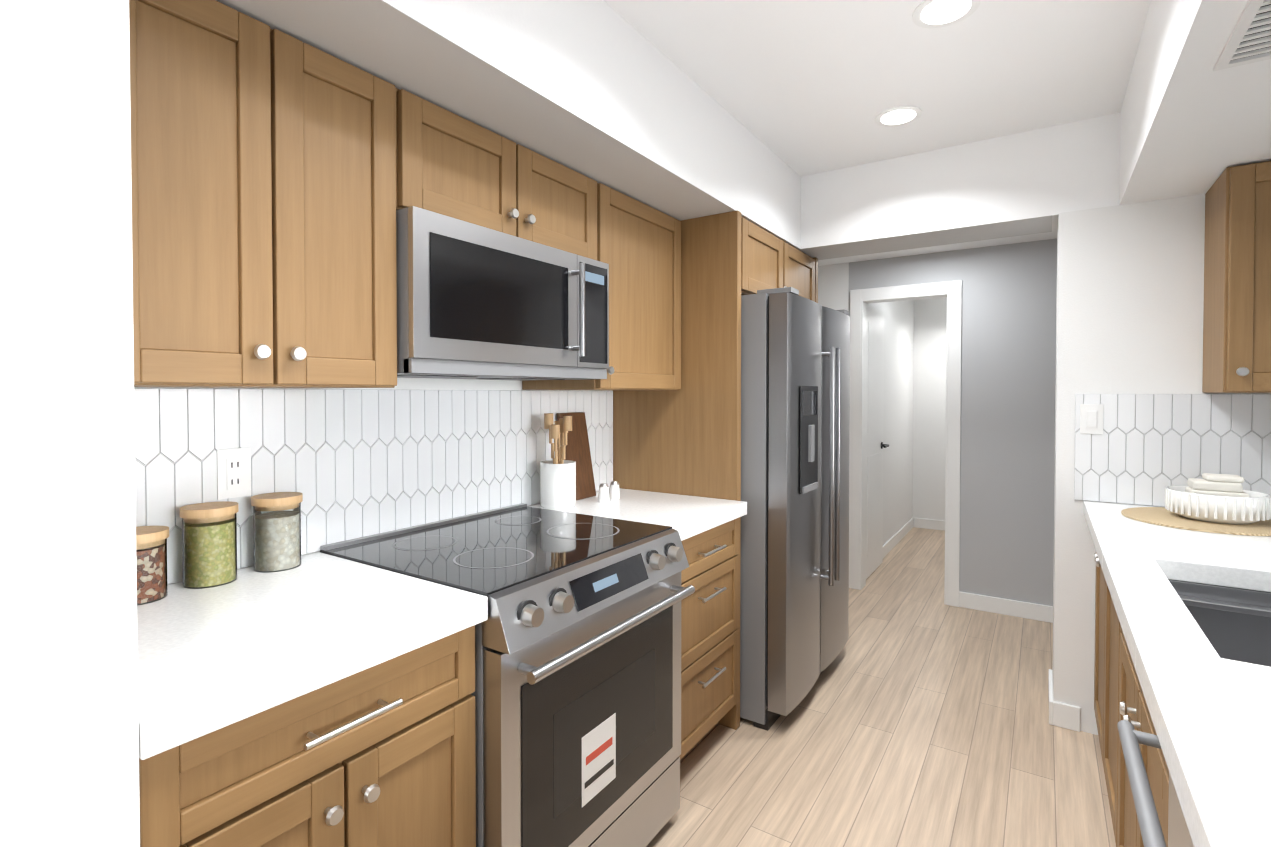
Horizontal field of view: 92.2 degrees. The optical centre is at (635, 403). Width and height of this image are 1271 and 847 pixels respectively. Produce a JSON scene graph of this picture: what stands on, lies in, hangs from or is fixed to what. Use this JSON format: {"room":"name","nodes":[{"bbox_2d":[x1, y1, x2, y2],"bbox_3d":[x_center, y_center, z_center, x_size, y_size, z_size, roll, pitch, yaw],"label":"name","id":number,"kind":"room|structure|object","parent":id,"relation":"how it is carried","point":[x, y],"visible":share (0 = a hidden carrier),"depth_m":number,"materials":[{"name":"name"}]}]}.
{"room":"kitchen","nodes":[
{"label":"kitchen","id":0,"kind":"room"},
{"bbox_2d":[0,0,139,846],"bbox_3d":[-1.497,0.077,0.171,0.765,2.500,1.962,1,1,34],"label":"wall","id":1,"kind":"structure","parent":0,"point":[69,745],"depth_m":0.72,"materials":[{"name":"white paint"}]},
{"bbox_2d":[134,377,612,583],"bbox_3d":[-0.113,0.034,2.824,0.120,2.500,3.988,1,1,34],"label":"wall","id":2,"kind":"structure","parent":0,"point":[434,384],"depth_m":1.96,"materials":[{"name":"white paint"}]},
{"bbox_2d":[129,0,408,387],"bbox_3d":[-0.856,-0.384,1.269,0.357,0.700,0.585,1,1,34],"label":"upper cabinet","id":3,"kind":"object","parent":2,"relation":"attached to","point":[279,178],"depth_m":1.16,"materials":[{"name":"brown wood"}]},
{"bbox_2d":[134,388,612,582],"bbox_3d":[-0.634,0.172,1.929,0.007,0.429,1.915,1,1,34],"label":"tile backsplash","id":4,"kind":"structure","parent":2,"relation":"attached to","point":[348,464],"depth_m":1.70,"materials":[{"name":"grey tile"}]},
{"bbox_2d":[217,448,250,499],"bbox_3d":[-0.949,0.165,1.445,0.006,0.116,0.072,1,1,34],"label":"electrical outlet plate","id":5,"kind":"object","parent":4,"relation":"attached to","point":[233,473],"visible":1,"depth_m":1.44,"materials":[{"name":"white plastic"}]},
{"bbox_2d":[409,92,604,262],"bbox_3d":[-0.482,-0.602,1.827,0.357,0.281,0.760,1,1,34],"label":"upper cabinet","id":6,"kind":"object","parent":2,"relation":"attached to","point":[461,169],"depth_m":1.67,"materials":[{"name":"brown wood"}]},
{"bbox_2d":[396,206,608,380],"bbox_3d":[-0.444,-0.266,1.806,0.446,0.382,0.754,1,1,34],"label":"microwave","id":7,"kind":"object","parent":6,"relation":"attached to","point":[474,301],"visible":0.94,"depth_m":1.60,"materials":[{"name":"grey metal"}]},
{"bbox_2d":[522,185,680,389],"bbox_3d":[-0.112,-0.402,2.383,0.357,0.700,0.566,1,1,34],"label":"upper cabinet","id":8,"kind":"object","parent":2,"relation":"attached to","point":[643,242],"depth_m":2.27,"materials":[{"name":"brown wood"}]},
{"bbox_2d":[216,0,1270,265],"bbox_3d":[1.422,-0.975,1.986,3.345,0.456,8.250,1,1,34],"label":"ceiling","id":9,"kind":"structure","parent":0,"point":[1034,120],"depth_m":1.93,"materials":[{"name":"white paint"}]},
{"bbox_2d":[874,106,921,126],"bbox_3d":[1.014,-1.106,2.359,0.169,0.006,0.169,0,1,-11],"label":"recessed light","id":10,"kind":"object","parent":9,"relation":"in","point":[901,115],"depth_m":2.35,"materials":[{"name":"white plastic"}]},
{"bbox_2d":[912,0,979,28],"bbox_3d":[0.863,-1.095,1.701,0.169,0.006,0.169,0,1,-11],"label":"recessed light","id":11,"kind":"object","parent":9,"relation":"in","point":[929,14],"depth_m":1.71,"materials":[{"name":"white plastic"}]},
{"bbox_2d":[1213,0,1270,70],"bbox_3d":[1.295,-0.728,1.112,0.300,0.008,0.350,1,1,34],"label":"ceiling vent","id":12,"kind":"object","parent":9,"relation":"in","point":[1249,41],"visible":1,"depth_m":1.22,"materials":[{"name":"white plastic"}]},
{"bbox_2d":[646,527,1115,846],"bbox_3d":[1.413,1.326,2.119,3.465,0.060,8.400,1,1,34],"label":"floor","id":13,"kind":"structure","parent":0,"point":[918,716],"depth_m":2.27,"materials":[{"name":"brown wood"}]},
{"bbox_2d":[139,625,475,846],"bbox_3d":[-0.748,0.881,1.217,0.617,0.858,0.584,1,1,34],"label":"base cabinet","id":14,"kind":"object","parent":13,"relation":"on","point":[383,754],"depth_m":1.04,"materials":[{"name":"brown wood"}]},
{"bbox_2d":[320,503,694,846],"bbox_3d":[-0.322,0.839,1.742,0.741,0.925,0.759,1,1,34],"label":"range","id":15,"kind":"object","parent":13,"relation":"on","point":[577,693],"visible":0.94,"depth_m":1.52,"materials":[{"name":"grey metal"}]},
{"bbox_2d":[679,518,738,763],"bbox_3d":[-0.004,0.863,2.331,0.617,0.858,0.565,1,1,34],"label":"base cabinet","id":16,"kind":"object","parent":13,"relation":"on","point":[709,615],"depth_m":2.18,"materials":[{"name":"brown wood"}]},
{"bbox_2d":[137,488,746,759],"bbox_3d":[-0.367,0.416,1.754,0.647,0.050,1.915,1,1,34],"label":"countertop","id":17,"kind":"structure","parent":16,"relation":"on","point":[248,642],"depth_m":1.11,"materials":[{"name":"white stone"}]},
{"bbox_2d":[136,526,168,604],"bbox_3d":[-1.012,0.330,1.245,0.100,0.140,0.100,1,1,34],"label":"jar","id":18,"kind":"object","parent":17,"relation":"on","point":[151,559],"visible":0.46,"depth_m":1.23,"materials":[{"name":"clear glass"}]},
{"bbox_2d":[179,501,238,588],"bbox_3d":[-0.947,0.313,1.360,0.108,0.170,0.108,1,1,34],"label":"jar","id":19,"kind":"object","parent":17,"relation":"on","point":[209,544],"visible":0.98,"depth_m":1.32,"materials":[{"name":"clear glass"}]},
{"bbox_2d":[251,492,302,572],"bbox_3d":[-0.867,0.309,1.480,0.108,0.173,0.108,1,1,34],"label":"jar","id":20,"kind":"object","parent":17,"relation":"on","point":[276,541],"visible":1,"depth_m":1.45,"materials":[{"name":"clear glass"}]},
{"bbox_2d":[540,413,575,508],"bbox_3d":[-0.287,0.210,2.268,0.132,0.346,0.132,1,1,34],"label":"utensil crock","id":21,"kind":"object","parent":17,"relation":"on","point":[558,481],"visible":1,"depth_m":2.22,"materials":[{"name":"white ceramic"}]},
{"bbox_2d":[556,412,595,499],"bbox_3d":[-0.235,0.208,2.444,0.077,0.340,0.160,1,1,34],"label":"cutting board","id":22,"kind":"object","parent":17,"relation":"on","point":[577,448],"visible":0.79,"depth_m":2.45,"materials":[{"name":"brown wood"}]},
{"bbox_2d":[613,210,817,729],"bbox_3d":[0.443,0.260,2.981,0.629,2.043,1.025,1,1,34],"label":"tall cabinet","id":23,"kind":"object","parent":13,"relation":"on","point":[685,439],"visible":0.42,"depth_m":2.49,"materials":[{"name":"brown wood"}]},
{"bbox_2d":[740,287,849,730],"bbox_3d":[0.547,0.413,2.911,0.827,1.740,0.910,1,1,34],"label":"refrigerator","id":24,"kind":"object","parent":13,"relation":"on","point":[795,423],"visible":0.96,"depth_m":2.43,"materials":[{"name":"grey metal"}]},
{"bbox_2d":[1094,552,1136,829],"bbox_3d":[1.775,0.872,1.806,0.617,0.858,0.959,1,1,34],"label":"base cabinet","id":25,"kind":"object","parent":13,"relation":"on","point":[1112,654],"depth_m":1.95,"materials":[{"name":"brown wood"}]},
{"bbox_2d":[1083,501,1270,846],"bbox_3d":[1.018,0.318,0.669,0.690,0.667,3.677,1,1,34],"label":"countertop","id":26,"kind":"structure","parent":25,"relation":"on","point":[1193,609],"depth_m":1.01,"materials":[{"name":"white stone"}]},
{"bbox_2d":[1121,507,1270,535],"bbox_3d":[1.867,0.383,2.005,0.430,0.006,0.430,1,1,34],"label":"placemat","id":27,"kind":"object","parent":26,"relation":"on","point":[1161,516],"visible":0.69,"depth_m":1.94,"materials":[{"name":"beige wicker"}]},
{"bbox_2d":[1165,485,1270,524],"bbox_3d":[1.903,0.334,2.004,0.254,0.092,0.253,1,1,34],"label":"serving bowl","id":28,"kind":"object","parent":27,"relation":"on","point":[1254,506],"visible":0.92,"depth_m":1.92,"materials":[{"name":"white ceramic"}]},
{"bbox_2d":[1185,473,1248,496],"bbox_3d":[1.903,0.301,2.003,0.140,0.135,0.100,1,1,34],"label":"folded towel","id":29,"kind":"object","parent":28,"relation":"in","point":[1220,484],"visible":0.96,"depth_m":1.97,"materials":[{"name":"white fabric"}]},
{"bbox_2d":[1114,672,1168,846],"bbox_3d":[1.327,1.011,1.137,0.617,0.600,0.778,1,1,34],"label":"base cabinet","id":30,"kind":"object","parent":13,"relation":"on","point":[1118,694],"depth_m":1.35,"materials":[{"name":"brown wood"}]},
{"bbox_2d":[1117,720,1193,846],"bbox_3d":[0.909,0.892,0.578,0.681,0.857,0.606,1,1,34],"label":"dishwasher","id":31,"kind":"object","parent":13,"relation":"on","point":[1131,740],"visible":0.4,"depth_m":0.86,"materials":[{"name":"grey metal"}]},
{"bbox_2d":[867,300,914,544],"bbox_3d":[2.137,-0.005,5.246,0.120,2.500,2.300,1,1,34],"label":"wall","id":32,"kind":"structure","parent":0,"point":[914,419],"depth_m":5.46,"materials":[{"name":"white paint"}]},
{"bbox_2d":[866,305,888,578],"bbox_3d":[1.770,0.278,4.503,0.090,1.942,0.611,1,1,34],"label":"open hallway door","id":33,"kind":"structure","parent":32,"relation":"in","point":[875,444],"depth_m":4.51,"materials":[{"name":"white wood"}]},
{"bbox_2d":[883,518,914,557],"bbox_3d":[2.159,1.199,5.178,0.015,0.095,2.180,1,1,34],"label":"baseboard","id":34,"kind":"structure","parent":32,"relation":"attached to","point":[896,538],"depth_m":5.40,"materials":[{"name":"white wood"}]},
{"bbox_2d":[915,297,946,520],"bbox_3d":[3.154,-0.015,5.878,0.810,2.500,0.120,1,1,34],"label":"wall","id":35,"kind":"structure","parent":0,"point":[930,314],"depth_m":5.98,"materials":[{"name":"white paint"}]},
{"bbox_2d":[915,518,944,530],"bbox_3d":[3.116,1.188,5.842,0.840,0.095,0.014,1,1,34],"label":"baseboard","id":36,"kind":"structure","parent":35,"relation":"attached to","point":[919,522],"depth_m":5.99,"materials":[{"name":"white wood"}]},
{"bbox_2d":[818,239,1056,605],"bbox_3d":[2.419,0.021,3.603,3.465,2.500,0.120,1,1,34],"label":"wall","id":37,"kind":"structure","parent":0,"point":[1008,386],"depth_m":3.67,"materials":[{"name":"grey paint"}]},
{"bbox_2d":[849,280,961,606],"bbox_3d":[1.772,0.250,4.029,0.670,2.030,0.136,1,1,34],"label":"door frame","id":38,"kind":"structure","parent":37,"relation":"attached to","point":[861,299],"depth_m":3.98,"materials":[{"name":"white wood"}]},
{"bbox_2d":[959,592,1052,622],"bbox_3d":[2.920,1.230,3.207,2.170,0.095,0.014,1,1,34],"label":"baseboard","id":39,"kind":"structure","parent":37,"relation":"attached to","point":[1027,610],"depth_m":3.66,"materials":[{"name":"white wood"}]},
{"bbox_2d":[1052,193,1270,734],"bbox_3d":[2.475,0.273,2.102,1.700,2.045,0.320,1,1,34],"label":"wall","id":40,"kind":"structure","parent":0,"point":[1130,299],"depth_m":2.35,"materials":[{"name":"white paint"}]},
{"bbox_2d":[1048,669,1057,725],"bbox_3d":[1.760,1.240,2.586,0.019,0.095,0.334,1,1,34],"label":"baseboard","id":41,"kind":"structure","parent":40,"relation":"attached to","point":[1053,705],"depth_m":2.45,"materials":[{"name":"white wood"}]},
{"bbox_2d":[1074,394,1270,506],"bbox_3d":[2.242,0.176,2.058,1.240,0.416,0.007,1,1,34],"label":"tile backsplash","id":42,"kind":"structure","parent":40,"relation":"attached to","point":[1145,449],"depth_m":2.25,"materials":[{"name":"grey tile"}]},
{"bbox_2d":[1080,404,1102,433],"bbox_3d":[1.765,0.061,2.365,0.072,0.116,0.008,1,1,34],"label":"switch plate","id":43,"kind":"object","parent":42,"relation":"attached to","point":[1091,418],"visible":1,"depth_m":2.36,"materials":[{"name":"white plastic"}]},
{"bbox_2d":[1202,161,1270,392],"bbox_3d":[2.153,-0.389,1.897,0.520,0.711,0.354,1,1,34],"label":"upper cabinet","id":44,"kind":"object","parent":40,"relation":"attached to","point":[1237,311],"visible":1,"depth_m":1.90,"materials":[{"name":"brown wood"}]}
]}

